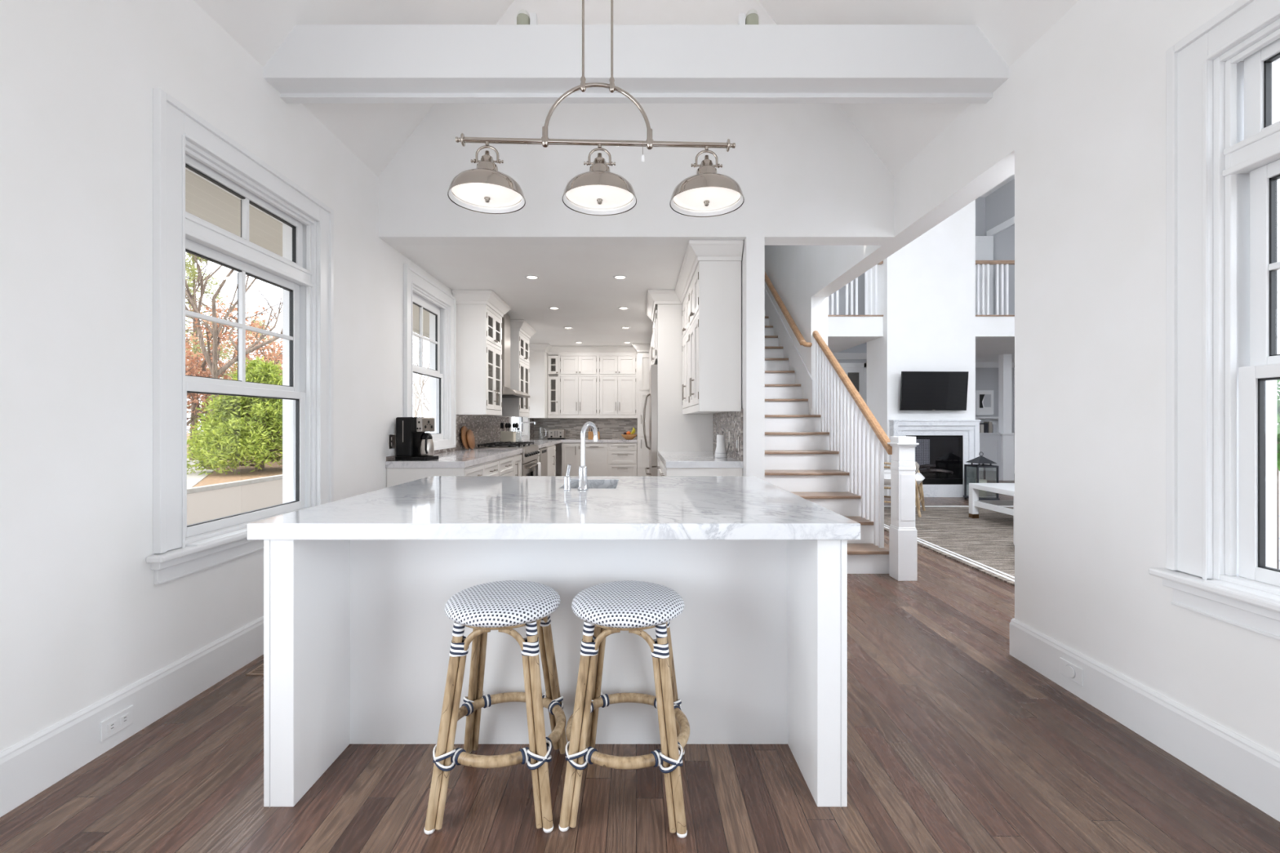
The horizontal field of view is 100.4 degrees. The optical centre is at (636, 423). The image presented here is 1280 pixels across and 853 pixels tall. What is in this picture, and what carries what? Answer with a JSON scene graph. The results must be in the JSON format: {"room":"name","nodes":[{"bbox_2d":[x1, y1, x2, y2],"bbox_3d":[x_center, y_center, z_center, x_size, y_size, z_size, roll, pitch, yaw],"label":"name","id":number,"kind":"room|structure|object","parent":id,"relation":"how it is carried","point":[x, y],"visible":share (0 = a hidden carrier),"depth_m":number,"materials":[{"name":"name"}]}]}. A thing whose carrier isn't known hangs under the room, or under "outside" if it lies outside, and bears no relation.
{"room":"kitchen","nodes":[
{"label":"kitchen","id":0,"kind":"room"},
{"bbox_2d":[0,0,453,752],"bbox_3d":[-2.100,-0.340,3.900,0.200,3.140,13.400,0,0,0],"label":"wall","id":1,"kind":"structure","parent":0,"point":[84,618],"depth_m":2.01,"materials":[{"name":"paint"}]},
{"bbox_2d":[100,705,133,742],"bbox_3d":[-1.980,1.144,2.036,0.009,0.072,0.125,0,0,0],"label":"outlet","id":2,"kind":"object","parent":1,"relation":"attached to","point":[122,719],"visible":1,"depth_m":2.03,"materials":[{"name":"white paint"}]},
{"bbox_2d":[0,616,263,817],"bbox_3d":[-1.992,1.133,0.820,0.016,0.195,6.840,0,0,0],"label":"baseboard","id":3,"kind":"structure","parent":1,"relation":"attached to","point":[34,764],"depth_m":2.02,"materials":[{"name":"white paint"}]},
{"bbox_2d":[146,88,333,584],"bbox_3d":[-2.065,-0.357,2.835,0.270,2.055,1.330,0,0,0],"label":"window","id":4,"kind":"structure","parent":1,"relation":"in","point":[183,140],"depth_m":2.66,"materials":[{"name":"white paint"}]},
{"bbox_2d":[185,168,429,338],"bbox_3d":[-2.750,-1.460,4.150,1.100,0.220,14.700,0,0,0],"label":"roof eave","id":5,"kind":"object","parent":1,"relation":"attached to","point":[204,200],"visible":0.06,"depth_m":3.59},
{"bbox_2d":[403,263,456,450],"bbox_3d":[-2.083,-0.552,5.200,0.234,1.635,1.242,0,0,0],"label":"window","id":6,"kind":"structure","parent":1,"relation":"in","point":[420,291],"depth_m":5.59,"materials":[{"name":"white paint"}]},
{"bbox_2d":[386,414,533,461],"bbox_3d":[-1.994,-0.092,7.330,0.012,0.795,6.140,0,0,0],"label":"backsplash","id":7,"kind":"structure","parent":1,"relation":"attached to","point":[485,428],"depth_m":6.80,"materials":[{"name":"tile"}]},
{"bbox_2d":[452,289,511,415],"bbox_3d":[-1.778,-0.769,6.210,0.433,1.348,0.880,0,0,0],"label":"upper cabinet","id":8,"kind":"object","parent":1,"relation":"attached to","point":[478,325],"visible":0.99,"depth_m":5.86,"materials":[{"name":"white paint"}]},
{"bbox_2d":[502,313,529,397],"bbox_3d":[-1.740,-0.897,7.040,0.499,1.090,0.920,0,0,0],"label":"range hood","id":9,"kind":"object","parent":1,"relation":"attached to","point":[507,392],"visible":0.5,"depth_m":6.94,"materials":[{"name":"silver metal"}]},
{"bbox_2d":[495,320,536,417],"bbox_3d":[-1.778,-0.769,7.880,0.433,1.348,0.900,0,0,0],"label":"upper cabinet","id":10,"kind":"object","parent":1,"relation":"attached to","point":[521,332],"visible":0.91,"depth_m":7.52,"materials":[{"name":"white paint"}]},
{"bbox_2d":[509,417,529,441],"bbox_3d":[-2.083,-0.515,9.085,0.234,1.640,1.512,0,0,0],"label":"window","id":11,"kind":"structure","parent":1,"relation":"in","point":[525,426],"depth_m":9.67,"materials":[{"name":"white paint"}]},
{"bbox_2d":[528,343,551,417],"bbox_3d":[-1.788,-0.769,10.018,0.415,1.348,0.755,0,0,0],"label":"upper cabinet","id":12,"kind":"object","parent":1,"relation":"attached to","point":[539,353],"visible":0.71,"depth_m":9.73,"materials":[{"name":"white paint"}]},
{"bbox_2d":[390,244,697,346],"bbox_3d":[-0.673,-1.532,7.465,3.053,0.175,6.270,0,0,0],"label":"ceiling","id":13,"kind":"structure","parent":0,"point":[578,280],"depth_m":5.37,"materials":[{"name":"paint"}]},
{"bbox_2d":[547,346,636,354],"bbox_3d":[-0.820,-1.374,10.000,1.680,0.138,0.090,0,0,0],"label":"trim","id":14,"kind":"structure","parent":13,"relation":"attached to","point":[554,349],"depth_m":9.99,"materials":[{"name":"white paint"}]},
{"bbox_2d":[554,417,637,475],"bbox_3d":[-0.603,-0.170,10.500,3.195,2.800,0.200,0,0,0],"label":"wall","id":15,"kind":"structure","parent":0,"point":[558,446],"depth_m":10.40,"materials":[{"name":"paint"}]},
{"bbox_2d":[547,354,558,417],"bbox_3d":[-1.562,-0.700,10.190,0.205,1.210,0.380,0,0,0],"label":"upper cabinet","id":16,"kind":"object","parent":15,"relation":"attached to","point":[553,359],"visible":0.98,"depth_m":10.03,"materials":[{"name":"white paint"}]},
{"bbox_2d":[558,353,598,417],"bbox_3d":[-1.090,-0.700,10.186,0.740,1.210,0.378,0,0,0],"label":"upper cabinet","id":17,"kind":"object","parent":15,"relation":"attached to","point":[578,373],"visible":1,"depth_m":10.03,"materials":[{"name":"white paint"}]},
{"bbox_2d":[533,417,636,439],"bbox_3d":[-0.987,0.100,10.394,2.003,0.410,0.012,0,0,0],"label":"backsplash","id":18,"kind":"structure","parent":15,"relation":"attached to","point":[608,428],"depth_m":10.39,"materials":[{"name":"tile"}]},
{"bbox_2d":[598,353,637,417],"bbox_3d":[-0.350,-0.700,10.186,0.740,1.210,0.378,0,0,0],"label":"upper cabinet","id":19,"kind":"object","parent":15,"relation":"attached to","point":[617,372],"visible":1,"depth_m":10.03,"materials":[{"name":"white paint"}]},
{"bbox_2d":[193,0,1079,177],"bbox_3d":[0.000,-3.160,0.765,4.400,3.020,7.130,0,0,0],"label":"vault","id":20,"kind":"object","parent":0,"point":[375,132],"depth_m":3.38,"materials":[{"name":"paint"}]},
{"bbox_2d":[447,0,744,217],"bbox_3d":[-0.166,-2.542,2.300,1.265,3.195,0.321,0,0,-2],"label":"pendant","id":21,"kind":"object","parent":20,"relation":"hanging from","point":[598,191],"visible":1,"depth_m":2.29,"materials":[{"name":"silver metal"}]},
{"bbox_2d":[451,182,521,207],"bbox_3d":[-0.638,-0.976,2.281,0.292,0.023,0.292,0,0,-2],"label":"diffuser","id":22,"kind":"object","parent":21,"relation":"attached to","point":[463,194],"depth_m":2.27,"materials":[{"name":"white"}]},
{"bbox_2d":[565,184,632,208],"bbox_3d":[-0.158,-0.976,2.300,0.292,0.023,0.292,0,0,-2],"label":"diffuser","id":23,"kind":"object","parent":21,"relation":"attached to","point":[577,196],"depth_m":2.28,"materials":[{"name":"white"}]},
{"bbox_2d":[673,186,740,210],"bbox_3d":[0.306,-0.976,2.319,0.292,0.023,0.292,0,0,-2],"label":"diffuser","id":24,"kind":"object","parent":21,"relation":"attached to","point":[685,198],"depth_m":2.30,"materials":[{"name":"white"}]},
{"bbox_2d":[263,24,1008,102],"bbox_3d":[0.000,-1.984,2.955,4.000,0.309,0.189,0,0,0],"label":"ceiling beam","id":25,"kind":"structure","parent":20,"relation":"attached to","point":[314,63],"depth_m":2.86,"materials":[{"name":"white paint"}]},
{"bbox_2d":[516,8,537,24],"bbox_3d":[-0.606,-2.208,2.950,0.111,0.139,0.072,0,0,0],"label":"uplight","id":26,"kind":"object","parent":25,"relation":"on","point":[522,17],"visible":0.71,"depth_m":2.92,"materials":[{"name":"grey"}]},
{"bbox_2d":[516,13,529,24],"bbox_3d":[-0.625,-2.191,2.950,0.072,0.104,0.072,0,0,0],"label":"lamp","id":27,"kind":"object","parent":26,"relation":"attached to","point":[522,18],"depth_m":2.92,"materials":[{"name":"grey"}]},
{"bbox_2d":[737,8,758,24],"bbox_3d":[0.621,-2.208,2.950,0.111,0.139,0.072,0,0,0],"label":"uplight","id":28,"kind":"object","parent":25,"relation":"on","point":[752,15],"visible":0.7,"depth_m":2.93,"materials":[{"name":"grey"}]},
{"bbox_2d":[745,13,758,24],"bbox_3d":[0.640,-2.191,2.950,0.072,0.104,0.072,0,0,0],"label":"lamp","id":29,"kind":"object","parent":28,"relation":"attached to","point":[753,18],"depth_m":2.92,"materials":[{"name":"grey"}]},
{"bbox_2d":[378,0,894,244],"bbox_3d":[-0.100,-2.978,4.232,4.200,3.065,0.195,0,0,0],"label":"wall","id":30,"kind":"structure","parent":0,"point":[805,174],"depth_m":4.13,"materials":[{"name":"paint"}]},
{"bbox_2d":[0,473,1279,852],"bbox_3d":[3.900,1.260,5.600,12.200,0.060,16.800,0,0,0],"label":"floor","id":31,"kind":"structure","parent":0,"point":[956,744],"depth_m":1.80,"materials":[{"name":"brown wood"}]},
{"bbox_2d":[386,459,498,487],"bbox_3d":[-1.669,0.794,4.806,0.653,0.872,1.088,0,0,0],"label":"base cabinet","id":32,"kind":"object","parent":31,"relation":"on","point":[395,476],"visible":0.19,"depth_m":4.26,"materials":[{"name":"white paint"}]},
{"bbox_2d":[385,439,637,467],"bbox_3d":[-0.993,0.332,7.325,2.015,0.053,6.150,0,0,0],"label":"countertop","id":33,"kind":"structure","parent":32,"relation":"on","point":[465,458],"depth_m":5.10,"materials":[{"name":"stone"}]},
{"bbox_2d":[395,417,438,460],"bbox_3d":[-1.822,0.128,4.442,0.290,0.355,0.185,0,0,14],"label":"coffee maker","id":34,"kind":"object","parent":33,"relation":"on","point":[409,430],"visible":0.97,"depth_m":4.37,"materials":[{"name":"black plastic"}]},
{"bbox_2d":[418,432,434,456],"bbox_3d":[-1.745,0.176,4.415,0.120,0.196,0.145,0,0,14],"label":"coffee carafe","id":35,"kind":"object","parent":34,"relation":"on","point":[426,447],"visible":1,"depth_m":4.38,"materials":[{"name":"silver metal"}]},
{"bbox_2d":[461,426,469,449],"bbox_3d":[-1.948,0.167,6.100,0.060,0.268,0.270,0,0,0],"label":"cutting board","id":36,"kind":"object","parent":33,"relation":"on","point":[464,430],"visible":0.76,"depth_m":6.04,"materials":[{"name":"brown wood"}]},
{"bbox_2d":[466,429,475,448],"bbox_3d":[-1.910,0.187,6.160,0.054,0.229,0.230,0,0,0],"label":"cutting board","id":37,"kind":"object","parent":33,"relation":"on","point":[470,437],"visible":1,"depth_m":6.13,"materials":[{"name":"brown wood"}]},
{"bbox_2d":[500,431,515,441],"bbox_3d":[-1.800,0.210,7.500,0.180,0.190,0.140,0,0,0],"label":"utensil crock","id":38,"kind":"object","parent":33,"relation":"on","point":[510,436],"visible":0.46,"depth_m":7.43,"materials":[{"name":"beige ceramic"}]},
{"bbox_2d":[547,428,566,439],"bbox_3d":[-1.500,0.206,10.072,0.320,0.197,0.265,0,0,0],"label":"toaster","id":39,"kind":"object","parent":33,"relation":"on","point":[553,433],"visible":0.99,"depth_m":9.96,"materials":[{"name":"silver metal"}]},
{"bbox_2d":[423,580,566,835],"bbox_3d":[-0.448,0.900,1.805,0.417,0.660,0.422,0,0,-1],"label":"bar stool","id":40,"kind":"object","parent":31,"relation":"on","point":[503,606],"visible":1,"depth_m":1.66,"materials":[{"name":"wicker"}]},
{"bbox_2d":[475,441,542,475],"bbox_3d":[-1.641,0.730,6.900,0.698,0.961,0.930,0,0,0],"label":"range","id":41,"kind":"object","parent":31,"relation":"on","point":[530,455],"visible":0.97,"depth_m":6.68,"materials":[{"name":"silver metal"}]},
{"bbox_2d":[475,444,535,448],"bbox_3d":[-1.663,0.299,6.900,0.555,0.010,0.930,0,0,0],"label":"cooktop","id":42,"kind":"object","parent":41,"relation":"in","point":[485,446],"depth_m":6.56,"materials":[{"name":"black metal"}]},
{"bbox_2d":[497,453,522,475],"bbox_3d":[-1.669,0.794,5.890,0.653,0.872,1.080,0,0,0],"label":"base cabinet","id":43,"kind":"object","parent":31,"relation":"on","point":[511,465],"visible":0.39,"depth_m":5.87,"materials":[{"name":"white paint"}]},
{"bbox_2d":[538,447,547,475],"bbox_3d":[-1.681,0.786,7.930,0.629,0.848,0.610,0,0,0],"label":"dishwasher","id":44,"kind":"object","parent":31,"relation":"on","point":[544,451],"visible":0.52,"depth_m":7.92,"materials":[{"name":"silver metal"}]},
{"bbox_2d":[545,444,555,475],"bbox_3d":[-1.669,0.794,8.670,0.653,0.872,0.860,0,0,0],"label":"base cabinet","id":45,"kind":"object","parent":31,"relation":"on","point":[551,449],"visible":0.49,"depth_m":8.72,"materials":[{"name":"white paint"}]},
{"bbox_2d":[263,539,847,807],"bbox_3d":[-0.259,0.799,2.418,1.870,0.862,1.423,0,0,0],"label":"kitchen island","id":46,"kind":"object","parent":31,"relation":"on","point":[357,633],"visible":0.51,"depth_m":2.04,"materials":[{"name":"white paint"}]},
{"bbox_2d":[247,475,860,539],"bbox_3d":[-0.260,0.342,2.429,1.933,0.052,1.502,0,0,0],"label":"island countertop","id":47,"kind":"structure","parent":46,"relation":"on","point":[433,507],"depth_m":1.89,"materials":[{"name":"stone"}]},
{"bbox_2d":[563,421,598,490],"bbox_3d":[-0.248,0.154,2.563,0.210,0.324,0.084,0,0,-44],"label":"island faucet","id":48,"kind":"object","parent":47,"relation":"on","point":[582,478],"visible":1,"depth_m":2.52,"materials":[{"name":"silver metal"}]},
{"bbox_2d":[561,442,579,475],"bbox_3d":[-1.205,0.794,10.053,0.330,0.872,0.653,0,0,0],"label":"base cabinet","id":49,"kind":"object","parent":31,"relation":"on","point":[570,451],"visible":0.56,"depth_m":9.77,"materials":[{"name":"white paint"}]},
{"bbox_2d":[579,442,608,475],"bbox_3d":[-0.780,0.794,10.053,0.520,0.872,0.653,0,0,0],"label":"base cabinet","id":50,"kind":"object","parent":31,"relation":"on","point":[596,453],"visible":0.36,"depth_m":9.77,"materials":[{"name":"white paint"}]},
{"bbox_2d":[608,442,637,475],"bbox_3d":[-0.253,0.794,10.053,0.535,0.872,0.653,0,0,0],"label":"base cabinet","id":51,"kind":"object","parent":31,"relation":"on","point":[622,456],"visible":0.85,"depth_m":9.77,"materials":[{"name":"white paint"}]},
{"bbox_2d":[559,581,689,838],"bbox_3d":[-0.028,0.900,1.800,0.417,0.660,0.422,0,0,4],"label":"bar stool","id":52,"kind":"object","parent":31,"relation":"on","point":[606,609],"visible":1,"depth_m":1.65,"materials":[{"name":"wicker"}]},
{"bbox_2d":[632,343,650,475],"bbox_3d":[0.385,-0.106,10.020,0.910,2.673,0.740,0,0,0],"label":"pantry cabinet","id":53,"kind":"object","parent":31,"relation":"on","point":[642,349],"visible":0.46,"depth_m":9.76,"materials":[{"name":"white paint"}]},
{"bbox_2d":[643,364,657,475],"bbox_3d":[0.460,0.270,6.367,0.761,1.880,0.955,0,0,0],"label":"refrigerator","id":54,"kind":"object","parent":31,"relation":"on","point":[653,374],"visible":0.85,"depth_m":5.89,"materials":[{"name":"silver metal"}]},
{"bbox_2d":[645,289,712,475],"bbox_3d":[0.488,-0.106,7.730,0.724,2.673,3.940,0,0,0],"label":"refrigerator surround","id":55,"kind":"object","parent":31,"relation":"on","point":[677,431],"visible":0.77,"depth_m":5.85,"materials":[{"name":"white paint"}]},
{"bbox_2d":[656,457,742,475],"bbox_3d":[0.528,0.794,5.051,0.639,0.872,1.578,0,0,0],"label":"base cabinet","id":56,"kind":"object","parent":31,"relation":"on","point":[663,471],"visible":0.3,"depth_m":4.26,"materials":[{"name":"white paint"}]},
{"bbox_2d":[657,450,743,467],"bbox_3d":[0.544,0.332,5.050,0.617,0.053,1.600,0,0,0],"label":"countertop","id":57,"kind":"structure","parent":56,"relation":"on","point":[670,459],"depth_m":4.42,"materials":[{"name":"white stone"}]},
{"bbox_2d":[715,434,728,457],"bbox_3d":[0.771,0.203,4.760,0.140,0.205,0.107,0,0,0],"label":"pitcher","id":58,"kind":"object","parent":57,"relation":"on","point":[721,451],"visible":1,"depth_m":4.72,"materials":[{"name":"white ceramic"}]},
{"bbox_2d":[764,287,919,581],"bbox_3d":[1.596,-1.060,7.070,1.202,4.580,5.860,0,0,0],"label":"staircase","id":59,"kind":"structure","parent":31,"relation":"on","point":[832,459],"depth_m":5.14,"materials":[{"name":"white wood"}]},
{"bbox_2d":[888,419,980,497],"bbox_3d":[4.955,0.588,8.867,1.440,1.285,0.165,0,0,0],"label":"fireplace","id":60,"kind":"object","parent":31,"relation":"on","point":[947,444],"visible":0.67,"depth_m":8.86,"materials":[{"name":"stone"}]},
{"bbox_2d":[884,505,1014,586],"bbox_3d":[5.025,1.223,5.600,4.350,0.014,4.600,0,0,0],"label":"jute rug","id":61,"kind":"object","parent":31,"relation":"on","point":[984,544],"visible":0.05,"depth_m":5.72,"materials":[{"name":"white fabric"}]},
{"bbox_2d":[884,462,925,516],"bbox_3d":[3.521,0.771,7.385,0.809,0.900,0.711,0,0,33],"label":"rattan armchair","id":62,"kind":"object","parent":61,"relation":"on","point":[918,488],"visible":0.22,"depth_m":7.15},
{"bbox_2d":[884,470,924,484],"bbox_3d":[3.590,0.750,7.340,0.660,0.190,0.580,0,0,33],"label":"seat cushion","id":63,"kind":"object","parent":62,"relation":"on","point":[919,477],"visible":0.23,"depth_m":7.16,"materials":[{"name":"white fabric"}]},
{"bbox_2d":[968,483,1014,518],"bbox_3d":[4.850,0.996,6.150,1.100,0.442,1.500,0,0,0],"label":"coffee table","id":64,"kind":"object","parent":61,"relation":"on","point":[1008,489],"visible":0.27,"depth_m":6.74,"materials":[{"name":"white paint"}]},
{"bbox_2d":[963,452,999,500],"bbox_3d":[5.470,0.843,8.460,0.350,0.774,0.350,0,0,0],"label":"lantern","id":65,"kind":"object","parent":31,"relation":"on","point":[980,460],"visible":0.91,"depth_m":8.38,"materials":[{"name":"grey metal"}]},
{"bbox_2d":[975,417,998,432],"bbox_3d":[8.500,0.540,12.822,0.800,1.380,0.345,0,0,0],"label":"bookcase","id":66,"kind":"object","parent":31,"relation":"on","point":[994,420],"visible":0.1,"depth_m":12.98,"materials":[{"name":"white paint"}]},
{"bbox_2d":[998,354,1014,480],"bbox_3d":[7.960,-0.125,11.510,0.320,2.710,0.300,0,0,0],"label":"column","id":67,"kind":"structure","parent":31,"relation":"on","point":[1005,361],"depth_m":11.43,"materials":[{"name":"white paint"}]},
{"bbox_2d":[741,236,764,480],"bbox_3d":[0.924,-1.770,7.268,0.142,6.000,6.265,0,0,0],"label":"wall","id":68,"kind":"structure","parent":0,"point":[753,261],"depth_m":4.13,"materials":[{"name":"paint"}]},
{"bbox_2d":[675,240,743,414],"bbox_3d":[0.630,-0.769,5.015,0.430,1.348,1.630,0,0,0],"label":"upper cabinet","id":69,"kind":"object","parent":68,"relation":"attached to","point":[712,303],"visible":1,"depth_m":4.29,"materials":[{"name":"white paint"}]},
{"bbox_2d":[712,408,742,461],"bbox_3d":[0.847,0.095,5.056,0.012,0.420,1.588,0,0,0],"label":"backsplash","id":70,"kind":"structure","parent":68,"relation":"attached to","point":[732,421],"depth_m":4.74,"materials":[{"name":"tile"}]},
{"bbox_2d":[866,200,975,496],"bbox_3d":[4.950,-1.770,9.350,1.480,6.000,0.800,0,0,0],"label":"wall","id":71,"kind":"structure","parent":0,"point":[926,288],"depth_m":8.95,"materials":[{"name":"paint"}]},
{"bbox_2d":[899,371,968,410],"bbox_3d":[4.898,-0.530,8.832,1.110,0.640,0.196,0,0,-2],"label":"television","id":72,"kind":"object","parent":71,"relation":"attached to","point":[919,390],"visible":1,"depth_m":8.76,"materials":[{"name":"black plastic"}]},
{"bbox_2d":[827,316,1014,361],"bbox_3d":[5.695,-1.650,11.050,7.010,0.340,3.900,0,0,0],"label":"ceiling","id":73,"kind":"structure","parent":0,"point":[994,335],"depth_m":9.10,"materials":[{"name":"paint"}]},
{"bbox_2d":[827,260,883,316],"bbox_3d":[3.205,-2.300,9.130,2.010,0.960,0.100,0,0,0],"label":"balcony railing","id":74,"kind":"object","parent":73,"relation":"on","point":[881,262],"visible":0.34,"depth_m":9.12,"materials":[{"name":"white wood"}]},
{"bbox_2d":[975,260,1014,316],"bbox_3d":[6.595,-2.300,9.130,1.810,0.960,0.100,0,0,0],"label":"balcony railing","id":75,"kind":"object","parent":73,"relation":"on","point":[978,263],"visible":0.21,"depth_m":9.12,"materials":[{"name":"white wood"}]},
{"bbox_2d":[829,178,1014,315],"bbox_3d":[5.695,-3.295,10.350,7.010,2.950,2.100,0,0,0],"label":"wall","id":76,"kind":"structure","parent":0,"point":[993,210],"depth_m":10.87,"materials":[{"name":"grey paint"}]},
{"bbox_2d":[975,216,1014,315],"bbox_3d":[7.065,-2.915,10.225,0.610,2.190,1.850,0,0,0],"label":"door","id":77,"kind":"structure","parent":76,"relation":"in","point":[984,244],"depth_m":10.94,"materials":[{"name":"white paint"}]},
{"bbox_2d":[836,342,1013,432],"bbox_3d":[5.795,-1.770,12.250,7.210,6.000,1.900,0,0,0],"label":"wall","id":78,"kind":"structure","parent":0,"point":[986,378],"depth_m":13.00,"materials":[{"name":"grey paint"}]},
{"bbox_2d":[839,363,866,404],"bbox_3d":[4.365,-0.020,11.275,1.030,2.500,0.050,0,0,0],"label":"door","id":79,"kind":"structure","parent":78,"relation":"in","point":[860,368],"depth_m":11.26,"materials":[{"name":"white paint"}]},
{"bbox_2d":[975,390,993,415],"bbox_3d":[8.480,-0.495,12.977,0.420,0.610,0.035,0,0,0],"label":"framed picture","id":80,"kind":"object","parent":78,"relation":"attached to","point":[984,398],"visible":1,"depth_m":12.96,"materials":[{"name":"white paint"}]},
{"bbox_2d":[979,432,1000,480],"bbox_3d":[7.560,0.720,11.510,0.560,1.020,0.160,0,0,0],"label":"wall","id":81,"kind":"structure","parent":0,"point":[989,442],"depth_m":11.46,"materials":[{"name":"grey paint"}]},
{"bbox_2d":[978,173,1014,197],"bbox_3d":[5.795,-4.845,7.910,7.210,0.150,10.580,0,0,0],"label":"ceiling","id":82,"kind":"structure","parent":0,"point":[1011,178],"depth_m":10.75,"materials":[{"name":"paint"}]},
{"bbox_2d":[764,0,1279,755],"bbox_3d":[2.095,-1.770,3.700,0.190,6.000,13.000,0,0,0],"label":"wall","id":83,"kind":"structure","parent":0,"point":[1077,119],"depth_m":2.35,"materials":[{"name":"paint"}]},
{"bbox_2d":[764,271,812,346],"bbox_3d":[1.952,-2.118,7.841,0.112,2.490,3.518,0,0,0],"label":"wall handrail","id":84,"kind":"object","parent":83,"relation":"attached to","point":[787,315],"visible":0.82,"depth_m":6.78,"materials":[{"name":"brown wood"}]},
{"bbox_2d":[1059,657,1083,686],"bbox_3d":[1.979,1.132,2.430,0.010,0.075,0.125,0,0,0],"label":"outlet","id":85,"kind":"object","parent":83,"relation":"attached to","point":[1068,669],"visible":1,"depth_m":2.42,"materials":[{"name":"white paint"}]},
{"bbox_2d":[1009,618,1279,822],"bbox_3d":[2.087,1.133,0.118,0.206,0.195,5.436,0,0,0],"label":"baseboard","id":86,"kind":"structure","parent":83,"relation":"attached to","point":[1245,768],"depth_m":1.99,"materials":[{"name":"white paint"}]},
{"bbox_2d":[1148,0,1279,640],"bbox_3d":[2.065,-0.357,1.350,0.270,2.055,1.330,0,0,0],"label":"window","id":87,"kind":"structure","parent":83,"relation":"in","point":[1223,129],"depth_m":1.83,"materials":[{"name":"white paint"}]},
{"bbox_2d":[1013,60,1279,569],"bbox_3d":[5.795,-1.770,7.910,7.210,6.000,10.580,0,0,0],"label":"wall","id":88,"kind":"structure","parent":0,"point":[1278,61],"depth_m":2.62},
{"bbox_2d":[832,352,1014,367],"bbox_3d":[5.641,-1.415,12.231,7.172,0.130,1.358,0,0,-21],"label":"trim","id":89,"kind":"structure","parent":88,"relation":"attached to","point":[837,355],"depth_m":11.26,"materials":[{"name":"white paint"}]},
{"label":"outside","id":90,"kind":"structure","parent":0,"visible":0},
{"bbox_2d":[186,432,282,487],"bbox_3d":[-45.200,1.715,25.000,69.600,0.130,130.000,0,0,0],"label":"litter","id":91,"kind":"object","parent":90,"point":[245,473],"depth_m":17.36,"materials":[{"name":"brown plant"}]},
{"bbox_2d":[185,346,235,432],"bbox_3d":[-16.959,-0.774,20.226,4.233,5.084,3.378,0,0,0],"label":"oak tree","id":92,"kind":"object","parent":91,"relation":"on","point":[206,374],"visible":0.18,"depth_m":20.23,"materials":[{"name":"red plant"}]},
{"bbox_2d":[185,252,248,460],"bbox_3d":[-19.608,-3.370,23.719,5.146,10.246,5.992,0,0,0],"label":"oak tree","id":93,"kind":"object","parent":91,"relation":"on","point":[193,277],"visible":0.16,"depth_m":23.56,"materials":[{"name":"green plant"}]},
{"bbox_2d":[185,253,282,468],"bbox_3d":[-14.919,-2.767,20.160,6.104,9.080,4.975,0,0,0],"label":"bare tree","id":94,"kind":"object","parent":91,"relation":"on","point":[213,366],"visible":0.37,"depth_m":19.11,"materials":[{"name":"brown plant"}]},
{"bbox_2d":[185,295,282,465],"bbox_3d":[-16.375,-1.542,21.594,5.898,6.646,6.013,0,0,31],"label":"oak tree","id":95,"kind":"object","parent":91,"relation":"on","point":[225,333],"visible":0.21,"depth_m":20.38,"materials":[{"name":"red plant"}]},
{"bbox_2d":[186,355,282,475],"bbox_3d":[-12.871,-0.222,18.538,5.133,4.259,4.876,0,0,-33],"label":"bush","id":96,"kind":"object","parent":91,"relation":"on","point":[233,424],"visible":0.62,"depth_m":17.37,"materials":[{"name":"green plant"}]},
{"bbox_2d":[191,305,282,462],"bbox_3d":[-15.205,-1.715,22.679,4.848,6.947,5.389,0,0,-21],"label":"oak tree","id":97,"kind":"object","parent":91,"relation":"on","point":[274,344],"visible":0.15,"depth_m":22.86,"materials":[{"name":"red plant"}]},
{"bbox_2d":[208,317,282,370],"bbox_3d":[-23.354,-2.470,33.047,5.657,8.446,5.789,0,0,43],"label":"oak tree","id":98,"kind":"object","parent":91,"relation":"on","point":[260,323],"visible":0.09,"depth_m":32.98,"materials":[{"name":"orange plant"}]},
{"bbox_2d":[413,337,429,417],"bbox_3d":[-12.913,-2.500,28.500,4.404,8.540,5.242,0,0,-32],"label":"bare tree","id":99,"kind":"object","parent":91,"relation":"on","point":[415,380],"visible":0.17,"depth_m":28.48,"materials":[{"name":"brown plant"}]},
{"bbox_2d":[413,333,429,417],"bbox_3d":[-15.350,-3.378,37.861,3.906,10.274,7.993,0,0,-26],"label":"bare tree","id":100,"kind":"object","parent":91,"relation":"on","point":[416,338],"visible":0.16,"depth_m":38.27,"materials":[{"name":"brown plant"}]},
{"bbox_2d":[413,337,429,412],"bbox_3d":[-14.063,-2.087,33.923,3.949,7.691,3.957,0,0,30],"label":"bare tree","id":101,"kind":"object","parent":91,"relation":"on","point":[420,380],"visible":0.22,"depth_m":33.66,"materials":[{"name":"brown plant"}]},
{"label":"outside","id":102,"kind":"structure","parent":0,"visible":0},
{"bbox_3d":[16.100,1.540,-11.190,27.800,0.380,27.620,0,0,0],"label":"ground porch","id":103,"kind":"structure","parent":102,"visible":0},
{"bbox_2d":[1276,379,1279,568],"bbox_3d":[2.802,0.542,2.338,0.350,1.616,0.327,0,0,15],"label":"potted shrub","id":104,"kind":"object","parent":103,"relation":"on","point":[1277,380],"visible":0.11,"depth_m":2.31,"materials":[{"name":"green plant"}]},
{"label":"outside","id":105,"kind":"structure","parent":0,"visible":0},
{"bbox_2d":[186,457,215,488],"bbox_3d":[-28.200,1.647,1.000,35.600,0.025,52.000,0,0,0],"label":"driveway","id":106,"kind":"structure","parent":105,"point":[193,478],"depth_m":16.67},
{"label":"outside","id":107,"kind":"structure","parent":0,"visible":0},
{"bbox_2d":[186,479,282,525],"bbox_3d":[-6.300,1.680,17.500,8.200,0.100,85.000,0,0,0],"label":"wall","id":108,"kind":"structure","parent":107,"point":[206,505],"depth_m":11.20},
{"bbox_2d":[186,474,282,493],"bbox_3d":[-10.470,1.630,36.100,0.220,0.200,47.800,0,0,0],"label":"kerb","id":109,"kind":"object","parent":108,"relation":"on","point":[208,487],"depth_m":13.68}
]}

